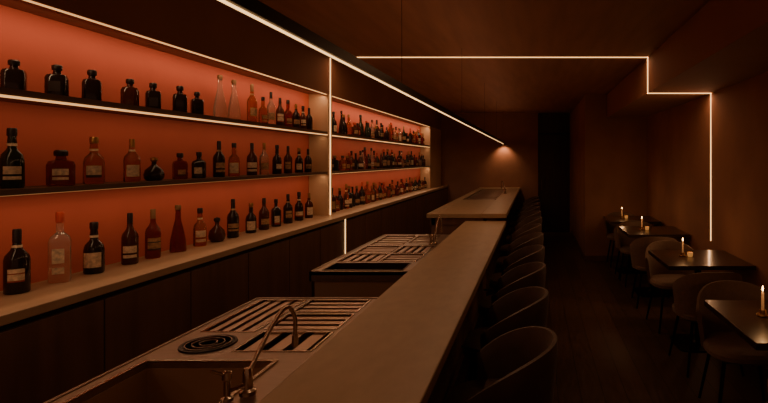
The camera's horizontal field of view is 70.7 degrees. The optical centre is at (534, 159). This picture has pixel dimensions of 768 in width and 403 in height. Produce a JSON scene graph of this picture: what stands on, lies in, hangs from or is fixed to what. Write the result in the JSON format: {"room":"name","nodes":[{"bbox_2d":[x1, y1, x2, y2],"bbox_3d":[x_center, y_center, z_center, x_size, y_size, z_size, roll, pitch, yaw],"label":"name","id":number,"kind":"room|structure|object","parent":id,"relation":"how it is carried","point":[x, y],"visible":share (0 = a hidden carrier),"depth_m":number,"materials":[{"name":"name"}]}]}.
{"room":"bar","nodes":[
{"label":"bar","id":0,"kind":"room"},
{"bbox_2d":[0,5,419,290],"bbox_3d":[-2.380,0.285,5.500,0.100,2.710,12.200,0,0,0],"label":"wall","id":1,"kind":"structure","parent":0,"point":[39,43],"depth_m":2.94,"materials":[{"name":"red paint"}]},
{"bbox_2d":[0,172,326,196],"bbox_3d":[-2.232,0.134,2.334,0.193,0.027,5.868,0,0,0],"label":"shelf","id":2,"kind":"object","parent":1,"relation":"attached to","point":[42,189],"visible":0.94,"depth_m":2.73,"materials":[{"name":"brown wood"}]},
{"bbox_2d":[0,128,24,188],"bbox_3d":[-2.224,-0.008,2.178,0.081,0.256,0.081,0,0,0],"label":"bottle","id":3,"kind":"object","parent":2,"relation":"on","point":[12,161],"visible":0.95,"depth_m":2.16,"materials":[{"name":"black glass"}]},
{"bbox_2d":[46,150,75,185],"bbox_3d":[-2.224,0.036,2.403,0.102,0.166,0.103,0,0,-41],"label":"flask","id":4,"kind":"object","parent":2,"relation":"on","point":[60,171],"visible":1,"depth_m":2.37,"materials":[{"name":"red glass"}]},
{"bbox_2d":[82,137,104,183],"bbox_3d":[-2.224,0.002,2.583,0.088,0.236,0.089,0,0,0],"label":"bottle","id":5,"kind":"object","parent":2,"relation":"on","point":[93,163],"visible":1,"depth_m":2.56,"materials":[{"name":"orange glass"}]},
{"bbox_2d":[123,139,140,181],"bbox_3d":[-2.224,0.002,2.826,0.078,0.235,0.078,0,0,0],"label":"liquor bottle","id":6,"kind":"object","parent":2,"relation":"on","point":[131,160],"visible":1,"depth_m":2.80,"materials":[{"name":"orange glass"}]},
{"bbox_2d":[143,157,164,180],"bbox_3d":[-2.225,0.051,2.990,0.102,0.137,0.102,0,0,0],"label":"decanter","id":7,"kind":"object","parent":2,"relation":"on","point":[153,172],"visible":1,"depth_m":2.96,"materials":[{"name":"black glass"}]},
{"bbox_2d":[172,153,187,178],"bbox_3d":[-2.224,0.038,3.209,0.074,0.163,0.072,0,0,41],"label":"flask","id":8,"kind":"object","parent":2,"relation":"on","point":[179,167],"visible":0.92,"depth_m":3.19,"materials":[{"name":"red glass"}]},
{"bbox_2d":[192,152,205,177],"bbox_3d":[-2.225,0.033,3.390,0.078,0.172,0.080,0,0,-27],"label":"bottle","id":9,"kind":"object","parent":2,"relation":"on","point":[198,165],"visible":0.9,"depth_m":3.36,"materials":[{"name":"black glass"}]},
{"bbox_2d":[213,141,224,176],"bbox_3d":[-2.224,-0.007,3.604,0.076,0.253,0.076,0,0,0],"label":"liquor bottle","id":10,"kind":"object","parent":2,"relation":"on","point":[218,158],"visible":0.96,"depth_m":3.58,"materials":[{"name":"black glass"}]},
{"bbox_2d":[228,143,239,175],"bbox_3d":[-2.225,-0.003,3.784,0.078,0.245,0.080,0,0,0],"label":"bottle","id":11,"kind":"object","parent":2,"relation":"on","point":[233,161],"visible":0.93,"depth_m":3.76,"materials":[{"name":"orange glass"}]},
{"bbox_2d":[247,143,256,174],"bbox_3d":[-2.224,-0.007,4.025,0.076,0.253,0.076,0,0,0],"label":"liquor bottle","id":12,"kind":"object","parent":2,"relation":"on","point":[251,158],"visible":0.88,"depth_m":4.00,"materials":[{"name":"brown glass"}]},
{"bbox_2d":[259,143,268,174],"bbox_3d":[-2.224,-0.010,4.203,0.072,0.259,0.072,0,0,0],"label":"liquor bottle","id":13,"kind":"object","parent":2,"relation":"on","point":[263,159],"visible":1,"depth_m":4.18,"materials":[{"name":"clear glass"}]},
{"bbox_2d":[272,145,281,173],"bbox_3d":[-2.224,-0.005,4.415,0.076,0.249,0.074,0,0,0],"label":"bottle","id":14,"kind":"object","parent":2,"relation":"on","point":[276,162],"visible":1,"depth_m":4.39,"materials":[{"name":"black glass"}]},
{"bbox_2d":[284,146,291,172],"bbox_3d":[-2.225,-0.003,4.612,0.071,0.246,0.072,0,0,0],"label":"liquor bottle","id":15,"kind":"object","parent":2,"relation":"on","point":[287,159],"visible":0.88,"depth_m":4.59,"materials":[{"name":"brown glass"}]},
{"bbox_2d":[295,148,302,172],"bbox_3d":[-2.225,0.003,4.827,0.074,0.233,0.076,0,0,0],"label":"bottle","id":16,"kind":"object","parent":2,"relation":"on","point":[298,161],"visible":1,"depth_m":4.80,"materials":[{"name":"black glass"}]},
{"bbox_2d":[304,149,311,171],"bbox_3d":[-2.224,0.006,5.018,0.068,0.227,0.068,0,0,0],"label":"liquor bottle","id":17,"kind":"object","parent":2,"relation":"on","point":[307,161],"visible":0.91,"depth_m":5.00,"materials":[{"name":"black glass"}]},
{"bbox_2d":[0,87,327,134],"bbox_3d":[-2.229,-0.273,2.334,0.197,0.039,5.868,0,0,0],"label":"shelf","id":18,"kind":"object","parent":1,"relation":"attached to","point":[6,94],"visible":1,"depth_m":2.73,"materials":[{"name":"brown wood"}]},
{"bbox_2d":[0,59,26,89],"bbox_3d":[-2.225,-0.360,2.187,0.075,0.135,0.075,0,0,-35],"label":"bottle","id":19,"kind":"object","parent":18,"relation":"on","point":[13,77],"visible":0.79,"depth_m":2.16,"materials":[{"name":"black glass"}]},
{"bbox_2d":[44,64,68,95],"bbox_3d":[-2.225,-0.367,2.383,0.075,0.150,0.077,0,0,-29],"label":"bottle","id":20,"kind":"object","parent":18,"relation":"on","point":[57,83],"visible":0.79,"depth_m":2.36,"materials":[{"name":"black glass"}]},
{"bbox_2d":[82,69,101,100],"bbox_3d":[-2.225,-0.372,2.572,0.075,0.160,0.075,0,0,-37],"label":"bottle","id":21,"kind":"object","parent":18,"relation":"on","point":[91,86],"visible":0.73,"depth_m":2.55,"materials":[{"name":"black glass"}]},
{"bbox_2d":[120,79,138,105],"bbox_3d":[-2.225,-0.369,2.813,0.074,0.152,0.074,0,0,-26],"label":"bottle","id":22,"kind":"object","parent":18,"relation":"on","point":[129,94],"visible":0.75,"depth_m":2.79,"materials":[{"name":"brown glass"}]},
{"bbox_2d":[145,83,160,108],"bbox_3d":[-2.225,-0.370,2.982,0.074,0.156,0.075,0,0,-42],"label":"flask","id":23,"kind":"object","parent":18,"relation":"on","point":[152,96],"visible":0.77,"depth_m":2.96,"materials":[{"name":"black glass"}]},
{"bbox_2d":[172,86,186,111],"bbox_3d":[-2.225,-0.378,3.209,0.075,0.171,0.075,0,0,-32],"label":"flask","id":24,"kind":"object","parent":18,"relation":"on","point":[179,100],"visible":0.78,"depth_m":3.18,"materials":[{"name":"black glass"}]},
{"bbox_2d":[190,92,203,114],"bbox_3d":[-2.225,-0.370,3.370,0.069,0.155,0.069,0,0,-43],"label":"flask","id":25,"kind":"object","parent":18,"relation":"on","point":[196,104],"visible":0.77,"depth_m":3.35,"materials":[{"name":"black glass"}]},
{"bbox_2d":[213,75,226,117],"bbox_3d":[-2.225,-0.447,3.616,0.089,0.308,0.089,0,0,0],"label":"glass decanter","id":26,"kind":"object","parent":18,"relation":"on","point":[219,108],"visible":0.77,"depth_m":3.60,"materials":[{"name":"beige"}]},
{"bbox_2d":[227,80,240,119],"bbox_3d":[-2.225,-0.442,3.785,0.089,0.299,0.089,0,0,0],"label":"glass decanter","id":27,"kind":"object","parent":18,"relation":"on","point":[233,112],"visible":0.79,"depth_m":3.76,"materials":[{"name":"beige"}]},
{"bbox_2d":[247,84,256,121],"bbox_3d":[-2.224,-0.445,4.025,0.072,0.305,0.072,0,0,0],"label":"liquor bottle","id":28,"kind":"object","parent":18,"relation":"on","point":[251,101],"visible":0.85,"depth_m":4.00,"materials":[{"name":"orange glass"}]},
{"bbox_2d":[258,97,267,122],"bbox_3d":[-2.224,-0.404,4.188,0.068,0.223,0.067,0,0,0],"label":"bottle","id":29,"kind":"object","parent":18,"relation":"on","point":[262,113],"visible":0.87,"depth_m":4.17,"materials":[{"name":"orange glass"}]},
{"bbox_2d":[267,92,274,123],"bbox_3d":[-2.224,-0.433,4.315,0.068,0.281,0.068,0,0,0],"label":"liquor bottle","id":30,"kind":"object","parent":18,"relation":"on","point":[270,107],"visible":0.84,"depth_m":4.29,"materials":[{"name":"clear glass"}]},
{"bbox_2d":[276,98,283,125],"bbox_3d":[-2.224,-0.417,4.467,0.068,0.248,0.068,0,0,0],"label":"liquor bottle","id":31,"kind":"object","parent":18,"relation":"on","point":[279,111],"visible":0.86,"depth_m":4.44,"materials":[{"name":"brown glass"}]},
{"bbox_2d":[284,100,291,126],"bbox_3d":[-2.224,-0.416,4.612,0.072,0.248,0.072,0,0,0],"label":"bottle","id":32,"kind":"object","parent":18,"relation":"on","point":[287,114],"visible":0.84,"depth_m":4.59,"materials":[{"name":"red glass"}]},
{"bbox_2d":[292,104,299,127],"bbox_3d":[-2.224,-0.407,4.766,0.068,0.229,0.068,0,0,0],"label":"liquor bottle","id":33,"kind":"object","parent":18,"relation":"on","point":[295,116],"visible":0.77,"depth_m":4.74,"materials":[{"name":"black glass"}]},
{"bbox_2d":[300,106,306,128],"bbox_3d":[-2.225,-0.405,4.910,0.067,0.225,0.068,0,0,0],"label":"bottle","id":34,"kind":"object","parent":18,"relation":"on","point":[303,120],"visible":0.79,"depth_m":4.89,"materials":[{"name":"brown glass"}]},
{"bbox_2d":[306,108,312,129],"bbox_3d":[-2.225,-0.402,5.041,0.067,0.219,0.067,0,0,0],"label":"liquor bottle","id":35,"kind":"object","parent":18,"relation":"on","point":[309,117],"visible":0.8,"depth_m":5.02,"materials":[{"name":"black glass"}]},
{"bbox_2d":[309,94,440,214],"bbox_3d":[-2.229,-0.053,8.434,0.198,1.247,6.328,0,0,0],"label":"pier","id":36,"kind":"object","parent":1,"relation":"attached to","point":[319,104],"visible":0.86,"depth_m":5.27,"materials":[{"name":"brown wood"}]},
{"bbox_2d":[332,132,429,147],"bbox_3d":[-2.229,-0.273,7.885,0.197,0.039,5.026,0,0,0],"label":"shelf","id":37,"kind":"object","parent":36,"relation":"attached to","point":[334,135],"visible":0.88,"depth_m":6.80,"materials":[{"name":"brown wood"}]},
{"bbox_2d":[332,111,424,144],"bbox_3d":[-2.225,-0.437,7.815,0.130,0.290,4.806,0,0,0],"label":"liquor bottles","id":38,"kind":"object","parent":37,"relation":"on","point":[357,129],"visible":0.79,"depth_m":7.08,"materials":[{"name":"black glass"}]},
{"bbox_2d":[332,166,429,173],"bbox_3d":[-2.232,0.134,7.885,0.193,0.027,5.026,0,0,0],"label":"shelf","id":39,"kind":"object","parent":36,"relation":"attached to","point":[396,168],"visible":0.75,"depth_m":6.75,"materials":[{"name":"brown wood"}]},
{"bbox_2d":[332,147,425,170],"bbox_3d":[-2.226,-0.024,7.867,0.130,0.288,4.894,0,0,0],"label":"liquor bottles","id":40,"kind":"object","parent":39,"relation":"on","point":[386,161],"visible":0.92,"depth_m":7.11,"materials":[{"name":"black glass"}]},
{"bbox_2d":[259,0,709,112],"bbox_3d":[-0.300,-1.110,5.550,4.600,0.080,12.300,0,0,0],"label":"ceiling","id":41,"kind":"structure","parent":0,"point":[362,28],"depth_m":4.55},
{"bbox_2d":[0,0,440,129],"bbox_3d":[-2.230,-0.874,5.500,0.200,0.393,12.200,0,0,0],"label":"bulkhead","id":42,"kind":"object","parent":41,"relation":"attached to","point":[210,28],"visible":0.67,"depth_m":3.59,"materials":[{"name":"paint"}]},
{"bbox_2d":[24,0,326,94],"bbox_3d":[-2.143,-0.673,2.335,0.010,0.006,5.850,0,0,0],"label":"led strip","id":43,"kind":"object","parent":42,"relation":"attached to","point":[30,1],"visible":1,"depth_m":2.82,"materials":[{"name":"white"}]},
{"bbox_2d":[332,96,428,126],"bbox_3d":[-2.143,-0.673,7.885,0.010,0.006,5.010,0,0,0],"label":"led strip","id":44,"kind":"object","parent":42,"relation":"attached to","point":[332,96],"visible":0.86,"depth_m":6.79,"materials":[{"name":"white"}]},
{"bbox_2d":[215,0,503,143],"bbox_3d":[-0.700,-0.712,5.410,0.036,0.714,12.020,0,0,0],"label":"linear pendant light","id":45,"kind":"object","parent":41,"relation":"hanging from","point":[256,10],"visible":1,"depth_m":1.68,"materials":[{"name":"black metal"}]},
{"bbox_2d":[330,57,710,253],"bbox_3d":[-0.150,0.235,5.320,3.958,2.609,0.010,0,0,0],"label":"strip light","id":46,"kind":"object","parent":41,"relation":"attached to","point":[357,57],"visible":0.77,"depth_m":5.32,"materials":[{"name":"beige"}]},
{"bbox_2d":[441,113,570,231],"bbox_3d":[-0.850,0.285,11.650,3.500,2.710,0.100,0,0,0],"label":"wall","id":47,"kind":"structure","parent":0,"point":[471,160],"depth_m":11.60,"materials":[{"name":"brown paint"}]},
{"bbox_2d":[538,113,569,231],"bbox_3d":[0.430,0.285,11.645,0.720,2.710,0.090,0,0,0],"label":"door","id":48,"kind":"structure","parent":47,"relation":"in","point":[553,128],"depth_m":11.64,"materials":[{"name":"brown wood"}]},
{"bbox_2d":[571,94,646,255],"bbox_3d":[1.325,0.285,9.980,1.010,2.710,3.240,0,0,0],"label":"wall","id":49,"kind":"structure","parent":0,"point":[609,154],"depth_m":8.36,"materials":[{"name":"brown paint"}]},
{"bbox_2d":[453,232,767,402],"bbox_3d":[-0.300,1.680,5.550,4.600,0.080,12.300,0,0,0],"label":"floor","id":50,"kind":"structure","parent":0,"point":[609,352],"depth_m":4.50,"materials":[{"name":"brown wood"}]},
{"bbox_2d":[44,297,377,402],"bbox_3d":[-1.126,1.176,1.185,0.648,0.928,2.970,0,0,0],"label":"station","id":51,"kind":"object","parent":50,"relation":"on","point":[177,370],"visible":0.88,"depth_m":1.87,"materials":[{"name":"metal"}]},
{"bbox_2d":[209,305,297,402],"bbox_3d":[-0.856,0.595,1.592,0.050,0.236,0.276,0,0,32],"label":"bar faucet","id":52,"kind":"object","parent":51,"relation":"on","point":[247,389],"visible":1,"depth_m":1.55,"materials":[{"name":"silver metal"}]},
{"bbox_2d":[0,188,447,402],"bbox_3d":[-2.151,1.126,5.495,0.353,1.028,12.190,0,0,0],"label":"bar cabinet","id":53,"kind":"object","parent":50,"relation":"on","point":[44,356],"visible":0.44,"depth_m":2.71,"materials":[{"name":"black wood"}]},
{"bbox_2d":[0,185,448,325],"bbox_3d":[-2.142,0.590,5.495,0.373,0.040,12.190,0,0,0],"label":"bar ledge","id":54,"kind":"object","parent":53,"relation":"on","point":[43,297],"visible":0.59,"depth_m":2.72,"materials":[{"name":"stone"}]},
{"bbox_2d":[3,229,30,294],"bbox_3d":[-2.225,0.433,2.199,0.086,0.273,0.087,0,0,0],"label":"liquor bottle","id":55,"kind":"object","parent":54,"relation":"on","point":[17,262],"visible":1,"depth_m":2.18,"materials":[{"name":"black glass"}]},
{"bbox_2d":[48,212,71,283],"bbox_3d":[-2.225,0.406,2.398,0.076,0.326,0.078,0,0,-33],"label":"bottle","id":56,"kind":"object","parent":54,"relation":"on","point":[59,243],"visible":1,"depth_m":2.37,"materials":[{"name":"clear glass"}]},
{"bbox_2d":[83,222,104,274],"bbox_3d":[-2.225,0.441,2.583,0.086,0.257,0.087,0,0,0],"label":"bottle","id":57,"kind":"object","parent":54,"relation":"on","point":[94,249],"visible":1,"depth_m":2.56,"materials":[{"name":"black glass"}]},
{"bbox_2d":[121,213,138,264],"bbox_3d":[-2.224,0.430,2.812,0.078,0.278,0.078,0,0,0],"label":"liquor bottle","id":58,"kind":"object","parent":54,"relation":"on","point":[129,238],"visible":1,"depth_m":2.79,"materials":[{"name":"brown glass"}]},
{"bbox_2d":[145,209,160,258],"bbox_3d":[-2.224,0.427,2.982,0.078,0.284,0.078,0,0,0],"label":"liquor bottle","id":59,"kind":"object","parent":54,"relation":"on","point":[152,232],"visible":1,"depth_m":2.96,"materials":[{"name":"red glass"}]},
{"bbox_2d":[169,205,186,252],"bbox_3d":[-2.225,0.425,3.191,0.089,0.289,0.089,0,0,0],"label":"glass decanter","id":60,"kind":"object","parent":54,"relation":"on","point":[178,239],"visible":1,"depth_m":3.17,"materials":[{"name":"red glass"}]},
{"bbox_2d":[193,208,206,246],"bbox_3d":[-2.224,0.444,3.400,0.079,0.251,0.079,0,0,0],"label":"bottle","id":61,"kind":"object","parent":54,"relation":"on","point":[199,229],"visible":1,"depth_m":3.38,"materials":[{"name":"orange glass"}]},
{"bbox_2d":[208,217,225,241],"bbox_3d":[-2.225,0.484,3.582,0.106,0.171,0.106,0,0,0],"label":"decanter","id":62,"kind":"object","parent":54,"relation":"on","point":[217,233],"visible":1,"depth_m":3.55,"materials":[{"name":"brown glass"}]},
{"bbox_2d":[227,199,238,237],"bbox_3d":[-2.224,0.428,3.772,0.080,0.282,0.080,0,0,0],"label":"liquor bottle","id":63,"kind":"object","parent":54,"relation":"on","point":[233,216],"visible":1,"depth_m":3.74,"materials":[{"name":"black glass"}]},
{"bbox_2d":[245,203,256,232],"bbox_3d":[-2.225,0.453,4.011,0.078,0.233,0.080,0,0,0],"label":"bottle","id":64,"kind":"object","parent":54,"relation":"on","point":[250,221],"visible":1,"depth_m":3.99,"materials":[{"name":"black glass"}]},
{"bbox_2d":[259,198,268,229],"bbox_3d":[-2.224,0.441,4.203,0.079,0.258,0.080,0,0,0],"label":"liquor bottle","id":65,"kind":"object","parent":54,"relation":"on","point":[264,212],"visible":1,"depth_m":4.18,"materials":[{"name":"brown glass"}]},
{"bbox_2d":[271,199,280,226],"bbox_3d":[-2.225,0.452,4.398,0.071,0.234,0.072,0,0,-41],"label":"bottle","id":66,"kind":"object","parent":54,"relation":"on","point":[275,211],"visible":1,"depth_m":4.38,"materials":[{"name":"black glass"}]},
{"bbox_2d":[283,194,292,223],"bbox_3d":[-2.225,0.438,4.612,0.079,0.263,0.080,0,0,0],"label":"liquor bottle","id":67,"kind":"object","parent":54,"relation":"on","point":[287,209],"visible":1,"depth_m":4.58,"materials":[{"name":"black glass"}]},
{"bbox_2d":[294,192,303,220],"bbox_3d":[-2.225,0.436,4.827,0.079,0.268,0.079,0,0,0],"label":"bottle","id":68,"kind":"object","parent":54,"relation":"on","point":[298,216],"visible":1,"depth_m":4.80,"materials":[{"name":"black glass"}]},
{"bbox_2d":[305,193,312,217],"bbox_3d":[-2.224,0.447,5.040,0.076,0.245,0.076,0,0,0],"label":"liquor bottle","id":69,"kind":"object","parent":54,"relation":"on","point":[308,205],"visible":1,"depth_m":5.01,"materials":[{"name":"brown glass"}]},
{"bbox_2d":[332,176,426,212],"bbox_3d":[-2.226,0.425,7.877,0.121,0.290,4.915,0,0,0],"label":"liquor bottles","id":70,"kind":"object","parent":54,"relation":"on","point":[365,196],"visible":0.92,"depth_m":6.92,"materials":[{"name":"black glass"}]},
{"bbox_2d":[309,234,449,296],"bbox_3d":[-1.126,1.178,4.120,0.648,0.924,1.660,0,0,0],"label":"station","id":71,"kind":"object","parent":50,"relation":"on","point":[370,269],"visible":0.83,"depth_m":3.56,"materials":[{"name":"metal"}]},
{"bbox_2d":[426,216,441,244],"bbox_3d":[-0.855,0.601,4.388,0.048,0.236,0.181,0,0,31],"label":"bar faucet","id":72,"kind":"object","parent":71,"relation":"on","point":[433,241],"visible":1,"depth_m":4.37,"materials":[{"name":"silver metal"}]},
{"bbox_2d":[259,221,505,402],"bbox_3d":[-0.565,1.170,2.640,0.470,0.940,6.480,0,0,0],"label":"countertop","id":73,"kind":"structure","parent":50,"relation":"on","point":[406,346],"depth_m":2.11,"materials":[{"name":"stone"}]},
{"bbox_2d":[427,187,519,294],"bbox_3d":[-0.790,1.130,8.745,0.920,1.020,5.690,0,0,0],"label":"countertop","id":74,"kind":"structure","parent":50,"relation":"on","point":[483,203],"depth_m":6.68,"materials":[{"name":"stone"}]},
{"bbox_2d":[445,326,557,402],"bbox_3d":[-0.144,1.198,2.180,0.485,0.886,0.539,0,0,-2],"label":"bar stool","id":75,"kind":"object","parent":50,"relation":"on","point":[519,365],"visible":1,"depth_m":2.21,"materials":[{"name":"brown leather"}]},
{"bbox_2d":[463,286,548,380],"bbox_3d":[-0.162,1.198,2.928,0.485,0.886,0.539,0,0,-1],"label":"bar stool","id":76,"kind":"object","parent":50,"relation":"on","point":[527,306],"visible":0.52,"depth_m":2.83,"materials":[{"name":"brown leather"}]},
{"bbox_2d":[478,262,545,326],"bbox_3d":[-0.161,1.198,3.684,0.485,0.886,0.539,0,0,1],"label":"bar stool","id":77,"kind":"object","parent":50,"relation":"on","point":[531,274],"visible":0.38,"depth_m":3.58,"materials":[{"name":"brown leather"}]},
{"bbox_2d":[489,245,544,293],"bbox_3d":[-0.155,1.198,4.452,0.485,0.886,0.539,0,0,-2],"label":"bar stool","id":78,"kind":"object","parent":50,"relation":"on","point":[533,253],"visible":0.3,"depth_m":4.38,"materials":[{"name":"brown leather"}]},
{"bbox_2d":[496,232,543,271],"bbox_3d":[-0.152,1.198,5.248,0.485,0.886,0.539,0,0,-1],"label":"bar stool","id":79,"kind":"object","parent":50,"relation":"on","point":[537,238],"visible":0.3,"depth_m":5.17,"materials":[{"name":"brown leather"}]},
{"bbox_2d":[500,223,541,255],"bbox_3d":[-0.163,1.198,6.009,0.485,0.886,0.539,0,0,-1],"label":"bar stool","id":80,"kind":"object","parent":50,"relation":"on","point":[537,227],"visible":0.27,"depth_m":5.92,"materials":[{"name":"brown leather"}]},
{"bbox_2d":[506,216,541,243],"bbox_3d":[-0.145,1.198,6.777,0.485,0.886,0.539,0,0,-3],"label":"bar stool","id":81,"kind":"object","parent":50,"relation":"on","point":[538,219],"visible":0.15,"depth_m":6.93,"materials":[{"name":"brown leather"}]},
{"bbox_2d":[508,211,540,234],"bbox_3d":[-0.150,1.198,7.548,0.485,0.886,0.539,0,0,-2],"label":"bar stool","id":82,"kind":"object","parent":50,"relation":"on","point":[533,213],"visible":0.22,"depth_m":7.50,"materials":[{"name":"brown leather"}]},
{"bbox_2d":[510,206,539,227],"bbox_3d":[-0.161,1.198,8.318,0.485,0.886,0.539,0,0,-2],"label":"bar stool","id":83,"kind":"object","parent":50,"relation":"on","point":[535,208],"visible":0.26,"depth_m":8.25,"materials":[{"name":"brown leather"}]},
{"bbox_2d":[513,202,539,220],"bbox_3d":[-0.144,1.198,9.106,0.485,0.886,0.539,0,0,-1],"label":"bar stool","id":84,"kind":"object","parent":50,"relation":"on","point":[535,203],"visible":0.14,"depth_m":9.18,"materials":[{"name":"brown leather"}]},
{"bbox_2d":[515,199,539,215],"bbox_3d":[-0.147,1.198,9.875,0.485,0.886,0.539,0,0,-1],"label":"bar stool","id":85,"kind":"object","parent":50,"relation":"on","point":[534,200],"visible":0.12,"depth_m":9.82,"materials":[{"name":"brown leather"}]},
{"bbox_2d":[516,196,538,211],"bbox_3d":[-0.158,1.198,10.629,0.485,0.886,0.539,0,0,-1],"label":"bar stool","id":86,"kind":"object","parent":50,"relation":"on","point":[534,197],"visible":0.16,"depth_m":10.54,"materials":[{"name":"brown leather"}]},
{"bbox_2d":[604,212,634,266],"bbox_3d":[1.370,1.241,8.053,0.552,0.802,0.515,0,0,1],"label":"dining chair","id":87,"kind":"object","parent":50,"relation":"on","point":[609,228],"visible":0.38,"depth_m":8.19,"materials":[{"name":"brown fabric"}]},
{"bbox_2d":[603,216,660,273],"bbox_3d":[1.420,1.255,7.600,0.720,0.770,0.750,0,0,0],"label":"dining table","id":88,"kind":"object","parent":50,"relation":"on","point":[610,219],"visible":0.65,"depth_m":7.49,"materials":[{"name":"brown wood"}]},
{"bbox_2d":[614,222,650,280],"bbox_3d":[1.370,1.241,7.147,0.552,0.802,0.515,0,0,1],"label":"dining chair","id":89,"kind":"object","parent":50,"relation":"on","point":[627,241],"visible":0.29,"depth_m":6.96,"materials":[{"name":"brown fabric"}]},
{"bbox_2d":[617,220,651,286],"bbox_3d":[1.374,1.241,6.857,0.552,0.802,0.515,0,0,-1],"label":"dining chair","id":90,"kind":"object","parent":50,"relation":"on","point":[625,250],"visible":0.25,"depth_m":6.87,"materials":[{"name":"brown fabric"}]},
{"bbox_2d":[630,237,677,308],"bbox_3d":[1.354,1.241,5.843,0.552,0.802,0.515,0,0,3],"label":"dining chair","id":91,"kind":"object","parent":50,"relation":"on","point":[638,247],"visible":0.39,"depth_m":5.68,"materials":[{"name":"brown fabric"}]},
{"bbox_2d":[618,226,690,296],"bbox_3d":[1.455,1.255,6.345,0.720,0.770,0.750,0,0,0],"label":"dining table","id":92,"kind":"object","parent":50,"relation":"on","point":[630,231],"visible":0.74,"depth_m":6.23,"materials":[{"name":"brown wood"}]},
{"bbox_2d":[639,219,648,229],"bbox_3d":[1.359,0.784,6.383,0.121,0.170,0.069,0,0,28],"label":"candle holder","id":93,"kind":"object","parent":92,"relation":"on","point":[641,227],"visible":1,"depth_m":6.38,"materials":[{"name":"gold metal"}]},
{"bbox_2d":[645,241,693,333],"bbox_3d":[1.374,1.241,5.088,0.552,0.802,0.515,0,0,-3],"label":"dining chair","id":94,"kind":"object","parent":50,"relation":"on","point":[660,277],"visible":0.58,"depth_m":5.21,"materials":[{"name":"brown fabric"}]},
{"bbox_2d":[648,250,755,352],"bbox_3d":[1.455,1.255,4.575,0.720,0.770,0.750,0,0,0],"label":"dining table","id":95,"kind":"object","parent":50,"relation":"on","point":[700,260],"visible":0.66,"depth_m":4.48,"materials":[{"name":"brown wood"}]},
{"bbox_2d":[679,238,692,256],"bbox_3d":[1.359,0.784,4.613,0.121,0.170,0.069,0,0,28],"label":"candle holder","id":96,"kind":"object","parent":95,"relation":"on","point":[689,254],"visible":1,"depth_m":4.61,"materials":[{"name":"gold metal"}]},
{"bbox_2d":[668,272,743,377],"bbox_3d":[1.356,1.241,4.072,0.552,0.802,0.515,0,0,-3],"label":"dining chair","id":97,"kind":"object","parent":50,"relation":"on","point":[686,288],"visible":0.41,"depth_m":3.90,"materials":[{"name":"brown fabric"}]},
{"bbox_2d":[696,280,767,402],"bbox_3d":[1.332,1.241,3.317,0.552,0.802,0.515,0,0,5],"label":"dining chair","id":98,"kind":"object","parent":50,"relation":"on","point":[720,342],"visible":0.74,"depth_m":3.42,"materials":[{"name":"brown fabric"}]},
{"bbox_2d":[704,300,767,349],"bbox_3d":[1.410,1.255,2.805,0.720,0.770,0.750,0,0,0],"label":"dining table","id":99,"kind":"object","parent":50,"relation":"on","point":[740,316],"visible":0.94,"depth_m":2.83,"materials":[{"name":"brown wood"}]},
{"bbox_2d":[756,286,767,317],"bbox_3d":[1.294,0.784,2.843,0.121,0.170,0.069,0,0,28],"label":"candle holder","id":100,"kind":"object","parent":99,"relation":"on","point":[762,312],"visible":1,"depth_m":2.85,"materials":[{"name":"gold metal"}]},
{"bbox_2d":[607,0,767,116],"bbox_3d":[1.502,-0.883,3.880,0.655,0.373,8.960,0,0,0],"label":"soffit","id":101,"kind":"structure","parent":0,"point":[724,44],"depth_m":3.99,"materials":[{"name":"paint"}]},
{"bbox_2d":[647,71,767,291],"bbox_3d":[1.880,0.285,5.500,0.100,2.710,12.200,0,0,0],"label":"wall","id":102,"kind":"structure","parent":0,"point":[678,137],"depth_m":5.08,"materials":[{"name":"brown paint"}]},
{"bbox_2d":[571,229,767,369],"bbox_3d":[1.319,1.600,5.500,1.022,0.080,12.200,0,0,0],"label":"baseboard","id":103,"kind":"structure","parent":102,"relation":"attached to","point":[586,258],"depth_m":8.35,"materials":[{"name":"brown wood"}]}
]}

